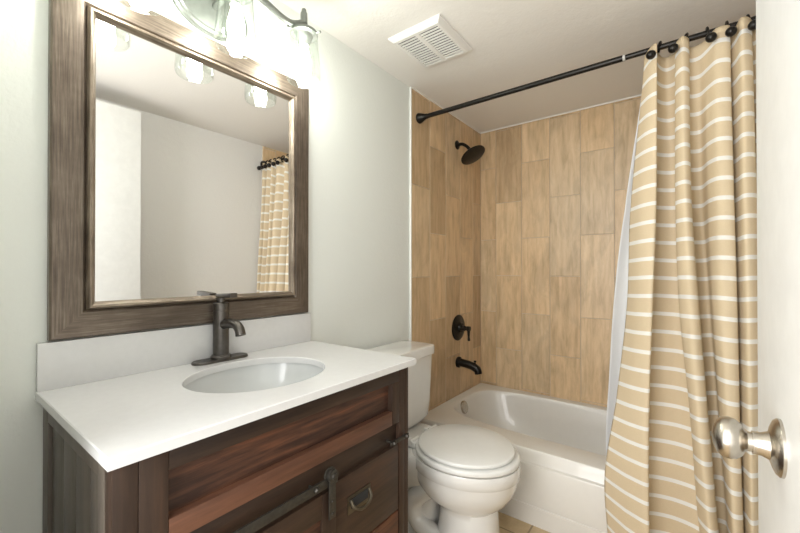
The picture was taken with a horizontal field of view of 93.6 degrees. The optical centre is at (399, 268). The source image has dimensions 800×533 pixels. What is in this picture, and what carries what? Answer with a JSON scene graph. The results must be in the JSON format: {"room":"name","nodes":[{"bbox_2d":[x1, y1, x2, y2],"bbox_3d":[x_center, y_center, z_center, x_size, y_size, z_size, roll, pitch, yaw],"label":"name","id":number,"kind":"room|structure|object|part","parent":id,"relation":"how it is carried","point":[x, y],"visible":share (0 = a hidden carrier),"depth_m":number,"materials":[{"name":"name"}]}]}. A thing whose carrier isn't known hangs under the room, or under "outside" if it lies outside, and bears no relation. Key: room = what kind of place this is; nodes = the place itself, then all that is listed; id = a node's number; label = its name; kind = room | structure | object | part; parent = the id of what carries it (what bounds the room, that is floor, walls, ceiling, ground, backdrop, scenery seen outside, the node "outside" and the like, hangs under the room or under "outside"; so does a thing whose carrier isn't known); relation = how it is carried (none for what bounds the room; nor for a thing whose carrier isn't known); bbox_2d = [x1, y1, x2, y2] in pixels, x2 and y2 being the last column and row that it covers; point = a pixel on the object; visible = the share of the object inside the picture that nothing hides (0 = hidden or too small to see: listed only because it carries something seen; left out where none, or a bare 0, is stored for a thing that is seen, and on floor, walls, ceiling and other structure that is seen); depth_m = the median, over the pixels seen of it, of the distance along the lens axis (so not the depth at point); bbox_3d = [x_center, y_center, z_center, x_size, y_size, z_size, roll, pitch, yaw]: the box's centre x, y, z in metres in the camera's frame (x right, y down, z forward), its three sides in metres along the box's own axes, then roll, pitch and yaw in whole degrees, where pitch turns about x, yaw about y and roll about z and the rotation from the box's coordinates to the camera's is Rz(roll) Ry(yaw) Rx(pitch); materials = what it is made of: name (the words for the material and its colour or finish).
{"room":"bathroom","nodes":[
{"label":"bathroom","id":0,"kind":"room"},
{"bbox_2d":[0,0,409,532],"bbox_3d":[-0.223,0.086,1.812,0.100,2.198,2.775,0,0,37],"label":"wall","id":1,"kind":"structure","parent":0,"point":[359,198],"depth_m":1.53,"materials":[{"name":"white paint"}]},
{"bbox_2d":[36,313,310,391],"bbox_3d":[-0.610,0.236,1.202,0.019,0.113,0.803,0,0,37],"label":"backsplash","id":2,"kind":"structure","parent":1,"relation":"attached to","point":[71,362],"depth_m":1.05,"materials":[{"name":"white stone"}]},
{"bbox_2d":[47,0,308,340],"bbox_3d":[-0.604,-0.278,1.202,0.031,0.906,0.770,0,0,37],"label":"wall mirror","id":3,"kind":"object","parent":1,"relation":"attached to","point":[178,159],"visible":1,"depth_m":1.09,"materials":[{"name":"brown wood"}]},
{"bbox_2d":[95,19,288,300],"bbox_3d":[-0.609,-0.278,1.206,0.012,0.736,0.600,0,0,37],"label":"mirror glass","id":4,"kind":"object","parent":3,"relation":"attached to","point":[192,151],"depth_m":1.14,"materials":[{"name":"white"}]},
{"bbox_2d":[172,0,252,42],"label":"vanity light","id":5,"kind":"object","parent":1,"relation":"attached to","point":[223,20],"depth_m":1.18,"materials":[{"name":"glass"}]},
{"bbox_3d":[-0.545,-0.848,1.170,0.133,0.040,0.020,0,0,37],"label":"stem","id":6,"kind":"part","parent":5,"relation":"part of","materials":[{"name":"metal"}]},
{"bbox_3d":[-0.493,-0.737,1.130,0.051,0.102,0.051,0,0,37],"label":"bulb","id":7,"kind":"part","parent":5,"relation":"part of","materials":[{"name":"white glass"}]},
{"bbox_2d":[258,0,320,74],"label":"vanity light","id":8,"kind":"object","parent":1,"relation":"attached to","point":[304,34],"depth_m":1.31,"materials":[{"name":"glass"}]},
{"bbox_3d":[-0.493,-0.856,1.131,0.021,0.052,0.515,0,0,37],"label":"cross arm","id":9,"kind":"part","parent":8,"relation":"part of","materials":[{"name":"metal"}]},
{"bbox_3d":[-0.340,-0.736,1.331,0.051,0.102,0.051,0,0,37],"label":"bulb","id":10,"kind":"part","parent":8,"relation":"part of","materials":[{"name":"white glass"}]},
{"bbox_2d":[410,87,411,340],"bbox_3d":[0.059,0.088,2.090,0.011,2.198,0.006,0,0,37],"label":"trim","id":11,"kind":"structure","parent":1,"relation":"attached to","point":[410,87],"depth_m":2.09,"materials":[{"name":"white paint"}]},
{"bbox_2d":[412,89,480,410],"bbox_3d":[0.329,-0.058,2.449,0.010,1.891,0.889,0,0,37],"label":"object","id":12,"kind":"structure","parent":1,"relation":"attached to","point":[435,257],"depth_m":2.39,"materials":[{"name":"brown tile"}]},
{"bbox_2d":[412,91,480,407],"bbox_3d":[0.329,-0.060,2.451,0.009,1.898,0.893,0,0,37],"label":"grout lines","id":13,"kind":"structure","parent":1,"relation":"attached to","point":[413,91],"depth_m":2.80,"materials":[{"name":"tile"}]},
{"bbox_2d":[452,315,470,340],"bbox_3d":[0.425,0.399,2.492,0.090,0.172,0.172,0,0,37],"label":"shower valve","id":14,"kind":"object","parent":1,"relation":"attached to","point":[458,325],"visible":1,"depth_m":2.48,"materials":[{"name":"brown metal"}]},
{"bbox_3d":[0.434,0.430,2.485,0.068,0.102,0.040,0,0,37],"label":"lever handle","id":15,"kind":"part","parent":14,"relation":"part of","materials":[{"name":"brown metal"}]},
{"bbox_2d":[455,356,481,374],"bbox_3d":[0.457,0.640,2.466,0.171,0.096,0.072,0,0,37],"label":"tub spout","id":16,"kind":"object","parent":1,"relation":"attached to","point":[460,362],"visible":1,"depth_m":2.45,"materials":[{"name":"brown metal"}]},
{"bbox_2d":[455,140,484,164],"bbox_3d":[0.457,-0.771,2.457,0.191,0.167,0.168,0,0,37],"label":"shower","id":17,"kind":"object","parent":1,"relation":"attached to","point":[475,153],"visible":1,"depth_m":2.45,"materials":[{"name":"brown metal"}]},
{"bbox_3d":[0.428,-0.796,2.481,0.108,0.078,0.021,0,0,37],"label":"shower arm","id":18,"kind":"part","parent":17,"relation":"part of","materials":[{"name":"brown metal"}]},
{"bbox_2d":[412,87,640,133],"bbox_3d":[0.954,-1.008,1.977,1.564,0.006,0.888,0,0,37],"label":"trim","id":19,"kind":"structure","parent":1,"relation":"attached to","point":[412,87],"depth_m":2.42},
{"bbox_2d":[279,0,755,132],"bbox_3d":[0.446,-1.040,1.309,1.780,0.050,2.775,0,0,37],"label":"ceiling","id":20,"kind":"structure","parent":0,"point":[514,43],"depth_m":1.67,"materials":[{"name":"white paint"}]},
{"bbox_2d":[388,14,472,67],"bbox_3d":[0.141,-1.003,1.694,0.264,0.020,0.292,0,0,37],"label":"ceiling vent","id":21,"kind":"object","parent":20,"relation":"in","point":[432,41],"visible":1,"depth_m":1.66,"materials":[{"name":"plastic"}]},
{"bbox_2d":[398,26,462,65],"bbox_3d":[0.141,-0.997,1.694,0.204,0.008,0.232,0,0,37],"label":"grille","id":22,"kind":"object","parent":21,"relation":"attached to","point":[429,45],"depth_m":1.68,"materials":[{"name":"plastic"}]},
{"bbox_2d":[498,511,549,532],"bbox_3d":[-0.014,1.204,0.692,1.780,0.050,4.295,0,0,37],"label":"floor","id":23,"kind":"structure","parent":0,"point":[508,524],"depth_m":1.72,"materials":[{"name":"tile"}]},
{"bbox_2d":[43,367,408,532],"bbox_3d":[-0.396,0.747,1.043,0.518,0.870,0.793,0,0,37],"label":"bathroom vanity","id":24,"kind":"object","parent":23,"relation":"on","point":[337,462],"visible":0.79,"depth_m":0.84,"materials":[{"name":"brown wood"}]},
{"bbox_3d":[-0.658,0.745,0.752,0.454,0.870,0.012,0,0,37],"label":"frame","id":25,"kind":"part","parent":24,"relation":"part of","materials":[{"name":"brown wood"}]},
{"bbox_3d":[-0.645,0.686,0.748,0.354,0.668,0.010,0,0,37],"label":"panel","id":26,"kind":"part","parent":24,"relation":"part of","materials":[{"name":"brown wood"}]},
{"bbox_2d":[35,313,415,471],"bbox_3d":[-0.404,0.245,1.052,0.527,0.132,0.816,0,0,37],"label":"countertop","id":27,"kind":"structure","parent":24,"relation":"on","point":[123,398],"depth_m":0.92,"materials":[{"name":"white stone"}]},
{"bbox_2d":[191,293,247,365],"bbox_3d":[-0.529,0.184,1.164,0.161,0.215,0.176,0,0,37],"label":"faucet","id":28,"kind":"object","parent":27,"relation":"on","point":[222,323],"visible":1,"depth_m":1.17,"materials":[{"name":"grey metal"}]},
{"bbox_3d":[-0.569,0.288,1.194,0.056,0.008,0.176,0,0,37],"label":"plate","id":29,"kind":"part","parent":28,"relation":"part of","materials":[{"name":"grey metal"}]},
{"bbox_3d":[-0.543,0.093,1.175,0.090,0.032,0.024,0,0,37],"label":"handle","id":30,"kind":"part","parent":28,"relation":"part of","materials":[{"name":"grey metal"}]},
{"bbox_3d":[-0.511,0.181,1.150,0.114,0.051,0.030,0,0,37],"label":"spout","id":31,"kind":"part","parent":28,"relation":"part of","materials":[{"name":"grey metal"}]},
{"bbox_2d":[184,363,322,392],"bbox_3d":[-0.394,0.381,1.054,0.358,0.140,0.410,0,0,37],"label":"sink","id":32,"kind":"object","parent":27,"relation":"in","point":[272,375],"visible":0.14,"depth_m":1.20,"materials":[{"name":"ceramic"}]},
{"bbox_3d":[-0.224,0.398,0.935,0.017,0.090,0.664,0,0,37],"label":"recessed panel","id":33,"kind":"part","parent":24,"relation":"part of","materials":[{"name":"brown wood"}]},
{"bbox_3d":[-0.227,0.462,0.915,0.035,0.042,0.627,0,0,37],"label":"rail","id":34,"kind":"part","parent":24,"relation":"part of","materials":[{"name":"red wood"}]},
{"bbox_3d":[-0.216,0.333,0.930,0.035,0.044,0.663,0,0,37],"label":"rail","id":35,"kind":"part","parent":24,"relation":"part of","materials":[{"name":"brown wood"}]},
{"bbox_3d":[-0.292,0.587,0.806,0.018,0.058,0.308,0,0,37],"label":"door rail","id":36,"kind":"part","parent":24,"relation":"part of","materials":[{"name":"brown wood"}]},
{"bbox_3d":[-0.303,0.829,0.795,0.009,0.442,0.350,0,0,37],"label":"barn door","id":37,"kind":"part","parent":24,"relation":"part of","materials":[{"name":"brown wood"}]},
{"bbox_3d":[-0.112,0.637,1.038,0.003,0.048,0.090,0,0,37],"label":"pull plate","id":38,"kind":"part","parent":24,"relation":"part of","materials":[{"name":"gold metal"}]},
{"bbox_3d":[-0.100,0.655,1.084,0.033,0.203,0.267,0,0,37],"label":"drawer","id":39,"kind":"part","parent":24,"relation":"part of","materials":[{"name":"brown wood"}]},
{"bbox_3d":[-0.100,0.839,1.083,0.033,0.155,0.267,0,0,37],"label":"drawer","id":40,"kind":"part","parent":24,"relation":"part of","materials":[{"name":"brown wood"}]},
{"bbox_2d":[367,340,520,532],"bbox_3d":[0.178,0.784,1.642,0.694,0.800,0.434,0,0,37],"label":"toilet","id":41,"kind":"object","parent":23,"relation":"on","point":[460,476],"visible":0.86,"depth_m":1.49,"materials":[{"name":"white ceramic"}]},
{"bbox_3d":[-0.020,0.409,1.795,0.197,0.047,0.434,0,0,37],"label":"tank lid","id":42,"kind":"part","parent":41,"relation":"part of","materials":[{"name":"white ceramic"}]},
{"bbox_3d":[-0.024,0.602,1.797,0.187,0.338,0.416,0,0,37],"label":"tank","id":43,"kind":"part","parent":41,"relation":"part of","materials":[{"name":"white ceramic"}]},
{"bbox_3d":[0.272,0.732,1.560,0.400,0.018,0.366,0,0,37],"label":"lid","id":44,"kind":"part","parent":41,"relation":"part of","materials":[{"name":"white plastic"}]},
{"bbox_3d":[0.268,0.977,1.563,0.456,0.415,0.380,0,0,37],"label":"bowl","id":45,"kind":"part","parent":41,"relation":"part of","materials":[{"name":"white ceramic"}]},
{"bbox_3d":[0.275,0.755,1.558,0.434,0.022,0.384,0,0,37],"label":"seat","id":46,"kind":"part","parent":41,"relation":"part of","materials":[{"name":"white plastic"}]},
{"bbox_2d":[420,383,607,532],"bbox_3d":[0.966,1.017,1.982,1.562,0.339,0.845,0,0,37],"label":"bathtub","id":47,"kind":"object","parent":23,"relation":"on","point":[560,443],"visible":0.44,"depth_m":1.82,"materials":[{"name":"ceramic"}]},
{"bbox_3d":[0.413,0.891,2.407,0.031,0.079,0.080,0,0,37],"label":"overflow plate","id":48,"kind":"part","parent":47,"relation":"part of","materials":[{"name":"silver metal"}]},
{"bbox_2d":[606,102,640,455],"bbox_3d":[1.151,0.131,1.528,0.570,1.895,0.147,0,0,37],"label":"curtain liner","id":49,"kind":"object","parent":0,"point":[621,284],"visible":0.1,"depth_m":1.66,"materials":[{"name":"white plastic"}]},
{"bbox_3d":[1.259,0.089,2.372,1.580,2.198,0.088,0,0,37],"label":"wall","id":50,"kind":"structure","parent":0,"visible":0},
{"bbox_2d":[481,98,639,404],"bbox_3d":[1.230,-0.061,2.335,1.580,1.898,0.009,0,0,37],"label":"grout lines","id":51,"kind":"structure","parent":50,"relation":"attached to","point":[639,98],"depth_m":2.39,"materials":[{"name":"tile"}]},
{"bbox_2d":[481,96,640,406],"bbox_3d":[1.228,-0.059,2.332,1.563,1.893,0.010,0,0,37],"label":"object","id":52,"kind":"structure","parent":50,"relation":"attached to","point":[536,268],"depth_m":2.49,"materials":[{"name":"brown tile"}]},
{"bbox_3d":[-0.359,0.078,0.244,1.580,2.198,0.115,0,0,37],"label":"wall","id":53,"kind":"structure","parent":0,"visible":0},
{"bbox_2d":[711,0,799,532],"bbox_3d":[0.347,0.126,0.277,0.164,2.078,0.778,0,0,37],"label":"bathroom door","id":54,"kind":"structure","parent":53,"relation":"in","point":[776,443],"depth_m":0.46,"materials":[{"name":"paint"}]},
{"bbox_3d":[0.419,0.215,0.475,0.039,0.051,0.051,0,0,37],"label":"knob","id":55,"kind":"part","parent":54,"relation":"part of","materials":[{"name":"silver metal"}]},
{"bbox_3d":[0.347,0.126,0.277,0.035,2.078,0.778,0,0,37],"label":"door","id":56,"kind":"part","parent":54,"relation":"part of","materials":[{"name":"paint"}]},
{"bbox_3d":[1.115,0.081,0.795,0.100,2.198,2.775,0,0,37],"label":"wall","id":57,"kind":"structure","parent":0,"visible":0},
{"bbox_2d":[416,16,755,123],"bbox_3d":[0.729,-0.859,1.680,1.563,0.060,0.060,0,0,37],"label":"curtain rod","id":58,"kind":"object","parent":57,"relation":"attached to","point":[420,117],"visible":0.81,"depth_m":1.68,"materials":[{"name":"brown metal"}]},
{"bbox_2d":[646,41,661,59],"bbox_3d":[0.986,-0.841,1.453,0.093,0.082,0.033,0,0,-31],"label":"curtain ring","id":59,"kind":"object","parent":58,"relation":"hanging from","point":[651,54],"visible":0.91,"depth_m":1.43,"materials":[{"name":"brown metal"}]},
{"bbox_2d":[668,32,688,52],"bbox_3d":[1.046,-0.841,1.406,0.097,0.082,0.036,0,0,-22],"label":"curtain ring","id":60,"kind":"object","parent":58,"relation":"hanging from","point":[672,48],"visible":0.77,"depth_m":1.39,"materials":[{"name":"brown metal"}]},
{"bbox_2d":[604,16,757,532],"bbox_3d":[1.066,0.112,1.335,0.595,1.942,0.239,0,0,37],"label":"shower curtain","id":61,"kind":"object","parent":58,"relation":"hanging from","point":[689,358],"visible":0.75,"depth_m":1.38,"materials":[{"name":"fabric"}]},
{"bbox_2d":[705,26,716,42],"bbox_3d":[1.119,-0.841,1.353,0.033,0.082,0.090,0,0,37],"label":"curtain ring","id":62,"kind":"object","parent":58,"relation":"hanging from","point":[710,37],"visible":1,"depth_m":1.32,"materials":[{"name":"brown metal"}]},
{"bbox_2d":[725,20,737,36],"bbox_3d":[1.161,-0.842,1.320,0.033,0.082,0.090,0,0,37],"label":"curtain ring","id":63,"kind":"object","parent":58,"relation":"hanging from","point":[731,31],"visible":0.98,"depth_m":1.29,"materials":[{"name":"brown metal"}]},
{"bbox_2d":[746,14,755,30],"bbox_3d":[1.208,-0.842,1.285,0.033,0.082,0.090,0,0,37],"label":"curtain ring","id":64,"kind":"object","parent":58,"relation":"hanging from","point":[752,25],"visible":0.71,"depth_m":1.26,"materials":[{"name":"brown metal"}]}
]}

